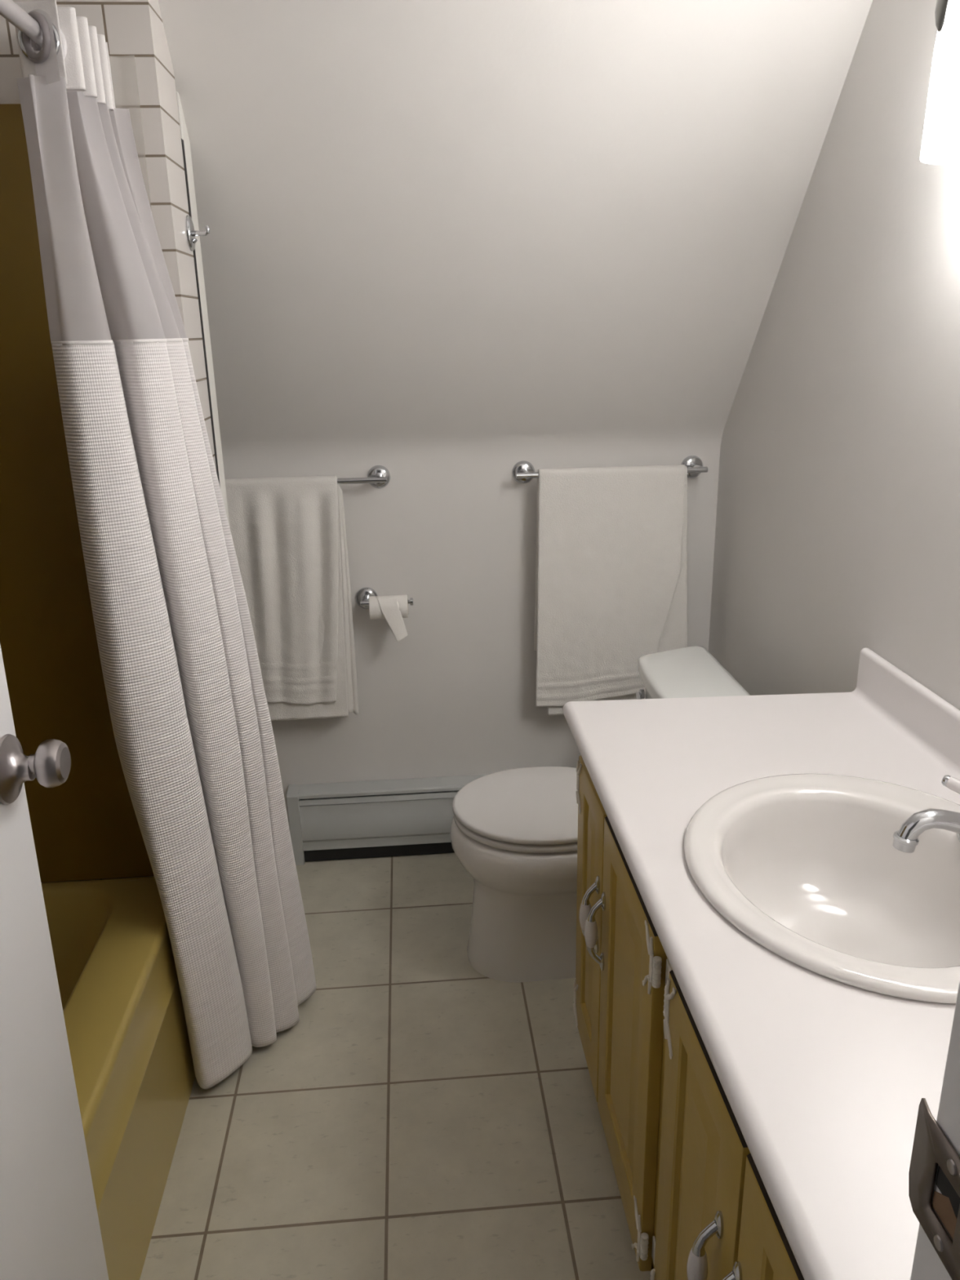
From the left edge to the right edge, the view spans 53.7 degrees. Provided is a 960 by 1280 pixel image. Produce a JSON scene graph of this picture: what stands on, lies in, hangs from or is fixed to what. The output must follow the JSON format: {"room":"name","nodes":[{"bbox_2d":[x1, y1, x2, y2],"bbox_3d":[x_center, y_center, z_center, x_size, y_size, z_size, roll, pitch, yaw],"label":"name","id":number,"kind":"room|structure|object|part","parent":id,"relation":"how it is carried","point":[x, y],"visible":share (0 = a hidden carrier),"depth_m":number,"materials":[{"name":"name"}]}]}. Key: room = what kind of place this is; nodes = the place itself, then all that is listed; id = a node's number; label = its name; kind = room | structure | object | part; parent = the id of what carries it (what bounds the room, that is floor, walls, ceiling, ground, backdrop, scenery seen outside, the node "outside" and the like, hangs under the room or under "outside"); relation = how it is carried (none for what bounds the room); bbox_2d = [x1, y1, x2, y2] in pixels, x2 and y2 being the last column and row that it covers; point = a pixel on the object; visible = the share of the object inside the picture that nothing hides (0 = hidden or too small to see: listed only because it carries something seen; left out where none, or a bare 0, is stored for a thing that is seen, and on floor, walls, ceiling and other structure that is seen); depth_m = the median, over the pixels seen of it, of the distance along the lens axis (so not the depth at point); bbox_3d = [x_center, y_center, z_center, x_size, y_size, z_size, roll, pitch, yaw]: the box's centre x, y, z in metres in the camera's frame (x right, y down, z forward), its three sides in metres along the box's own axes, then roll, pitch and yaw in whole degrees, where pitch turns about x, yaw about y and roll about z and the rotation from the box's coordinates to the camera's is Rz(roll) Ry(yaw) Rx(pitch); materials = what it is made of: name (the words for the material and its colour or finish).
{"room":"bathroom","nodes":[
{"label":"bathroom","id":0,"kind":"room"},
{"bbox_2d":[0,0,216,883],"bbox_3d":[-0.931,-0.128,1.813,0.850,2.069,0.144,-3,18,-4],"label":"wall","id":1,"kind":"structure","parent":0,"point":[142,71],"depth_m":1.54,"materials":[{"name":"tile"}]},
{"bbox_2d":[0,0,42,47],"bbox_3d":[-0.564,-0.683,0.857,0.060,0.060,1.378,-3,18,-4],"label":"shower curtain rod","id":2,"kind":"object","parent":1,"relation":"attached to","point":[10,11],"visible":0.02,"depth_m":1.21,"materials":[{"name":"white metal"}]},
{"bbox_2d":[13,0,316,1088],"bbox_3d":[-0.537,-0.031,1.747,0.172,1.874,0.421,8,20,26],"label":"shower curtain","id":3,"kind":"object","parent":2,"relation":"hanging from","point":[189,712],"visible":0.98,"depth_m":1.60,"materials":[{"name":"white fabric"}]},
{"bbox_3d":[-0.599,-0.804,1.287,0.077,0.089,0.002,11,22,32],"label":"panel","id":4,"kind":"part","parent":3,"relation":"part of","materials":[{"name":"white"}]},
{"bbox_3d":[-0.574,-0.641,1.457,0.097,0.348,0.254,5,19,19],"label":"sheer panel","id":5,"kind":"part","parent":3,"relation":"part of","materials":[{"name":"white fabric"}]},
{"bbox_3d":[-0.509,0.181,1.806,0.108,1.434,0.416,9,21,29],"label":"waffle panel","id":6,"kind":"part","parent":3,"relation":"part of","materials":[{"name":"white fabric"}]},
{"bbox_2d":[186,214,209,251],"bbox_3d":[-0.503,-0.731,1.704,0.040,0.060,0.042,-3,18,-4],"label":"robe hook","id":7,"kind":"object","parent":1,"relation":"attached to","point":[191,233],"visible":1,"depth_m":1.69,"materials":[{"name":"silver metal"}]},
{"bbox_3d":[-0.519,-0.731,1.703,0.007,0.060,0.042,-3,18,-4],"label":"plate","id":8,"kind":"part","parent":7,"relation":"part of","materials":[{"name":"silver metal"}]},
{"bbox_3d":[-0.501,-0.732,1.697,0.037,0.018,0.010,2,19,11],"label":"hook arm","id":9,"kind":"part","parent":7,"relation":"part of","materials":[{"name":"silver metal"}]},
{"bbox_2d":[181,138,220,487],"bbox_3d":[-0.541,-0.038,1.962,0.060,1.790,0.020,-3,18,-4],"label":"trim","id":10,"kind":"structure","parent":1,"relation":"attached to","point":[182,140],"depth_m":1.78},
{"bbox_2d":[176,91,230,528],"bbox_3d":[-0.544,-0.087,1.986,0.060,1.867,0.058,-3,18,-4],"label":"trim","id":11,"kind":"structure","parent":1,"relation":"attached to","point":[184,132],"depth_m":1.80,"materials":[{"name":"paint"}]},
{"bbox_2d":[139,852,650,1279],"bbox_3d":[-0.262,1.041,1.625,2.255,0.060,2.715,-3,18,-4],"label":"floor","id":12,"kind":"structure","parent":0,"point":[423,1114],"depth_m":1.82,"materials":[{"name":"tile"}]},
{"bbox_2d":[41,876,195,1279],"bbox_3d":[-0.911,0.904,1.348,0.728,0.400,1.372,-3,18,-4],"label":"bathtub","id":13,"kind":"object","parent":12,"relation":"on","point":[127,1035],"visible":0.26,"depth_m":1.65,"materials":[{"name":"yellow ceramic"}]},
{"bbox_2d":[449,645,750,982],"bbox_3d":[0.258,0.431,2.229,0.658,0.699,0.486,-3,18,-4],"label":"toilet","id":14,"kind":"object","parent":12,"relation":"on","point":[514,831],"visible":0.39,"depth_m":2.17,"materials":[{"name":"white ceramic"}]},
{"bbox_3d":[0.205,0.587,2.276,0.545,0.376,0.372,-3,18,-4],"label":"bowl","id":15,"kind":"part","parent":14,"relation":"part of","materials":[{"name":"white ceramic"}]},
{"bbox_3d":[0.135,0.378,2.202,0.399,0.017,0.358,-3,18,-4],"label":"lid","id":16,"kind":"part","parent":14,"relation":"part of","materials":[{"name":"white plastic"}]},
{"bbox_3d":[0.137,0.399,2.209,0.397,0.016,0.354,-3,18,-4],"label":"seat","id":17,"kind":"part","parent":14,"relation":"part of","materials":[{"name":"white plastic"}]},
{"bbox_3d":[0.387,0.142,2.273,0.020,0.029,0.085,0,18,3],"label":"flush lever","id":18,"kind":"part","parent":14,"relation":"part of","materials":[{"name":"silver metal"}]},
{"bbox_3d":[0.488,0.259,2.192,0.173,0.283,0.456,-3,18,-4],"label":"tank","id":19,"kind":"part","parent":14,"relation":"part of","materials":[{"name":"white ceramic"}]},
{"bbox_3d":[0.481,0.108,2.142,0.196,0.039,0.486,-3,18,-4],"label":"tank lid","id":20,"kind":"part","parent":14,"relation":"part of","materials":[{"name":"white ceramic"}]},
{"bbox_2d":[573,755,804,1279],"bbox_3d":[0.488,0.694,1.301,0.570,0.772,1.230,-3,18,-4],"label":"vanity cabinet","id":21,"kind":"object","parent":12,"relation":"on","point":[697,1205],"visible":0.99,"depth_m":1.29,"materials":[{"name":"brown wood"}]},
{"bbox_3d":[0.190,0.519,1.638,0.030,0.051,0.017,-3,18,-4],"label":"handle","id":22,"kind":"part","parent":21,"relation":"part of","materials":[{"name":"silver metal"}]},
{"bbox_3d":[0.188,0.423,1.607,0.030,0.051,0.017,-3,18,-4],"label":"handle","id":23,"kind":"part","parent":21,"relation":"part of","materials":[{"name":"silver metal"}]},
{"bbox_3d":[0.206,0.528,1.740,0.018,0.588,0.226,-3,18,-4],"label":"door","id":24,"kind":"part","parent":21,"relation":"part of","materials":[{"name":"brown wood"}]},
{"bbox_3d":[0.193,0.534,1.593,0.030,0.051,0.017,-3,18,-4],"label":"handle","id":25,"kind":"part","parent":21,"relation":"part of","materials":[{"name":"silver metal"}]},
{"bbox_3d":[0.191,0.438,1.561,0.030,0.051,0.017,-3,18,-4],"label":"handle","id":26,"kind":"part","parent":21,"relation":"part of","materials":[{"name":"silver metal"}]},
{"bbox_3d":[0.228,0.614,1.476,0.018,0.588,0.320,-3,18,-4],"label":"door","id":27,"kind":"part","parent":21,"relation":"part of","materials":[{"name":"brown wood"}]},
{"bbox_3d":[0.263,0.652,1.275,0.018,0.667,1.201,-3,18,-4],"label":"frame","id":28,"kind":"part","parent":21,"relation":"part of","materials":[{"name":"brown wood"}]},
{"bbox_3d":[0.257,0.727,1.133,0.018,0.588,0.267,-3,18,-4],"label":"door","id":29,"kind":"part","parent":21,"relation":"part of","materials":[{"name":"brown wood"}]},
{"bbox_3d":[0.239,0.623,0.997,0.030,0.051,0.017,-3,18,-4],"label":"handle","id":30,"kind":"part","parent":21,"relation":"part of","materials":[{"name":"silver metal"}]},
{"bbox_3d":[0.244,0.640,0.943,0.030,0.051,0.017,-3,18,-4],"label":"handle","id":31,"kind":"part","parent":21,"relation":"part of","materials":[{"name":"silver metal"}]},
{"bbox_2d":[562,647,959,1279],"bbox_3d":[0.481,0.264,1.177,0.566,0.118,1.217,-3,18,-4],"label":"countertop","id":32,"kind":"structure","parent":21,"relation":"on","point":[824,1080],"depth_m":0.99,"materials":[{"name":"white laminate"}]},
{"bbox_2d":[684,773,959,1003],"bbox_3d":[0.490,0.358,1.212,0.453,0.174,0.503,-3,18,-4],"label":"sink","id":33,"kind":"object","parent":32,"relation":"in","point":[808,867],"visible":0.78,"depth_m":1.32,"materials":[{"name":"white ceramic"}]},
{"bbox_2d":[892,774,959,853],"bbox_3d":[0.634,0.240,1.175,0.175,0.071,0.187,16,25,42],"label":"faucet","id":34,"kind":"object","parent":32,"relation":"on","point":[906,839],"visible":1,"depth_m":1.16,"materials":[{"name":"silver metal"}]},
{"bbox_3d":[0.607,0.235,1.176,0.180,0.061,0.038,-3,18,-4],"label":"spout","id":35,"kind":"part","parent":34,"relation":"part of","materials":[{"name":"silver metal"}]},
{"bbox_3d":[0.649,0.200,1.252,0.018,0.023,0.061,-18,24,-41],"label":"lever","id":36,"kind":"part","parent":34,"relation":"part of","materials":[{"name":"silver metal"}]},
{"bbox_3d":[0.666,0.265,1.191,0.092,0.012,0.156,-3,18,-4],"label":"plate","id":37,"kind":"part","parent":34,"relation":"part of","materials":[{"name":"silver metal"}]},
{"bbox_3d":[0.281,0.816,0.860,0.018,0.588,0.295,-3,18,-4],"label":"door","id":38,"kind":"part","parent":21,"relation":"part of","materials":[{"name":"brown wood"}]},
{"bbox_2d":[223,455,719,823],"bbox_3d":[-0.379,0.041,2.667,2.255,1.192,0.100,-3,18,-4],"label":"wall","id":39,"kind":"structure","parent":0,"point":[455,695],"depth_m":2.62,"materials":[{"name":"paint"}]},
{"bbox_2d":[337,465,390,488],"bbox_3d":[-0.484,-0.404,2.418,0.509,0.060,0.079,-3,18,-4],"label":"towel bar","id":40,"kind":"object","parent":39,"relation":"attached to","point":[378,476],"visible":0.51,"depth_m":2.41,"materials":[{"name":"silver metal"}]},
{"bbox_2d":[224,475,359,720],"bbox_3d":[-0.505,-0.092,2.474,0.337,0.660,0.060,-3,18,-4],"label":"bath towel","id":41,"kind":"object","parent":40,"relation":"hanging from","point":[288,534],"visible":0.8,"depth_m":2.45,"materials":[{"name":"fabric"}]},
{"bbox_3d":[-0.481,-0.396,2.387,0.491,0.015,0.015,-3,18,-4],"label":"rail","id":42,"kind":"part","parent":40,"relation":"part of","materials":[{"name":"silver metal"}]},
{"bbox_3d":[-0.260,-0.415,2.433,0.022,0.022,0.064,-3,18,-4],"label":"post","id":43,"kind":"part","parent":40,"relation":"part of","materials":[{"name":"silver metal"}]},
{"bbox_2d":[355,586,413,608],"bbox_3d":[-0.256,-0.104,2.535,0.155,0.060,0.080,-3,18,-4],"label":"toilet paper holder","id":44,"kind":"object","parent":39,"relation":"attached to","point":[362,595],"visible":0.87,"depth_m":2.55,"materials":[{"name":"silver metal"}]},
{"bbox_3d":[-0.304,-0.105,2.533,0.020,0.020,0.056,-3,18,-4],"label":"post","id":45,"kind":"part","parent":44,"relation":"part of","materials":[{"name":"silver metal"}]},
{"bbox_3d":[-0.246,-0.099,2.506,0.139,0.021,0.021,-3,18,-4],"label":"arm","id":46,"kind":"part","parent":44,"relation":"part of","materials":[{"name":"silver metal"}]},
{"bbox_2d":[368,595,408,641],"bbox_3d":[-0.240,-0.060,2.514,0.101,0.118,0.070,-3,18,-4],"label":"toilet paper roll","id":47,"kind":"object","parent":44,"relation":"on","point":[393,608],"visible":0.98,"depth_m":2.48,"materials":[{"name":"paper"}]},
{"bbox_2d":[286,773,488,865],"bbox_3d":[0.053,0.506,2.768,1.198,0.227,0.065,-3,18,-4],"label":"baseboard heater","id":48,"kind":"object","parent":39,"relation":"attached to","point":[383,818],"visible":0.54,"depth_m":2.71,"materials":[{"name":"metal"}]},
{"bbox_2d":[303,842,454,861],"bbox_3d":[0.070,0.594,2.783,1.159,0.042,0.010,-3,18,-4],"label":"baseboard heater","id":49,"kind":"object","parent":48,"relation":"on","point":[331,851],"depth_m":2.75,"materials":[{"name":"black metal"}]},
{"bbox_3d":[0.054,0.485,2.763,1.194,0.181,0.062,-3,18,-4],"label":"panel","id":50,"kind":"part","parent":48,"relation":"part of","materials":[{"name":"metal"}]},
{"bbox_2d":[511,455,707,484],"bbox_3d":[0.343,-0.440,2.476,0.512,0.060,0.079,-3,18,-4],"label":"towel bar","id":51,"kind":"object","parent":39,"relation":"attached to","point":[523,472],"visible":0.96,"depth_m":2.48,"materials":[{"name":"silver metal"}]},
{"bbox_3d":[0.117,-0.432,2.459,0.022,0.022,0.064,-3,18,-4],"label":"post","id":52,"kind":"part","parent":51,"relation":"part of","materials":[{"name":"silver metal"}]},
{"bbox_2d":[533,464,687,715],"bbox_3d":[0.356,-0.123,2.542,0.420,0.678,0.042,-3,18,-4],"label":"bath towel","id":53,"kind":"object","parent":51,"relation":"hanging from","point":[611,557],"visible":0.96,"depth_m":2.51,"materials":[{"name":"fabric"}]},
{"bbox_3d":[0.341,-0.432,2.445,0.500,0.015,0.015,-3,18,-4],"label":"rail","id":54,"kind":"part","parent":51,"relation":"part of","materials":[{"name":"silver metal"}]},
{"bbox_3d":[0.568,-0.452,2.491,0.022,0.022,0.064,-3,18,-4],"label":"post","id":55,"kind":"part","parent":51,"relation":"part of","materials":[{"name":"silver metal"}]},
{"bbox_2d":[157,0,872,471],"bbox_3d":[-0.313,-0.768,1.228,2.255,1.374,2.335,-3,18,-4],"label":"ceiling","id":56,"kind":"structure","parent":0,"point":[441,231],"depth_m":1.91,"materials":[{"name":"paint"}]},
{"bbox_2d":[708,0,959,710],"bbox_3d":[0.777,-0.199,1.454,0.100,2.360,2.235,-3,18,-4],"label":"wall","id":57,"kind":"structure","parent":0,"point":[837,527],"depth_m":1.74,"materials":[{"name":"paint"}]},
{"bbox_2d":[920,0,959,164],"bbox_3d":[0.678,-0.684,0.946,0.123,0.267,0.760,-3,18,-4],"label":"vanity light","id":58,"kind":"object","parent":57,"relation":"attached to","point":[940,144],"visible":1,"depth_m":1.23,"materials":[{"name":"frosted glass"},{"name":"brushed nickel"}]},
{"bbox_3d":[-0.212,0.177,0.377,2.055,2.360,0.120,-3,18,-4],"label":"wall","id":59,"kind":"structure","parent":0,"visible":0},
{"bbox_2d":[0,644,108,1279],"bbox_3d":[-0.482,0.224,0.778,0.100,2.008,0.630,-2,18,-4],"label":"door","id":60,"kind":"structure","parent":59,"relation":"in","point":[50,1229],"depth_m":1.08,"materials":[{"name":"paint"}]},
{"bbox_3d":[-0.472,0.135,1.036,0.036,0.053,0.053,-2,18,-4],"label":"knob","id":61,"kind":"part","parent":60,"relation":"part of","materials":[{"name":"silver metal"}]},
{"bbox_2d":[908,981,959,1279],"bbox_3d":[-0.105,0.317,0.439,0.752,2.050,0.144,-3,18,-4],"label":"trim","id":62,"kind":"structure","parent":59,"relation":"attached to","point":[934,1174],"depth_m":0.50,"materials":[{"name":"paint"}]},
{"bbox_3d":[0.244,0.294,0.498,0.005,0.068,0.074,-2,18,-1],"label":"strike plate","id":63,"kind":"part","parent":62,"relation":"part of","materials":[{"name":"metal"}]},
{"bbox_3d":[-1.371,-0.104,1.303,0.100,2.360,2.235,-3,18,-4],"label":"wall","id":64,"kind":"structure","parent":0,"visible":0},
{"bbox_2d":[0,103,154,882],"bbox_3d":[-0.938,0.041,1.063,0.714,1.413,1.378,-3,18,-4],"label":"tub surround","id":65,"kind":"object","parent":64,"relation":"attached to","point":[86,827],"visible":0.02,"depth_m":1.75,"materials":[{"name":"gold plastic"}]}
]}

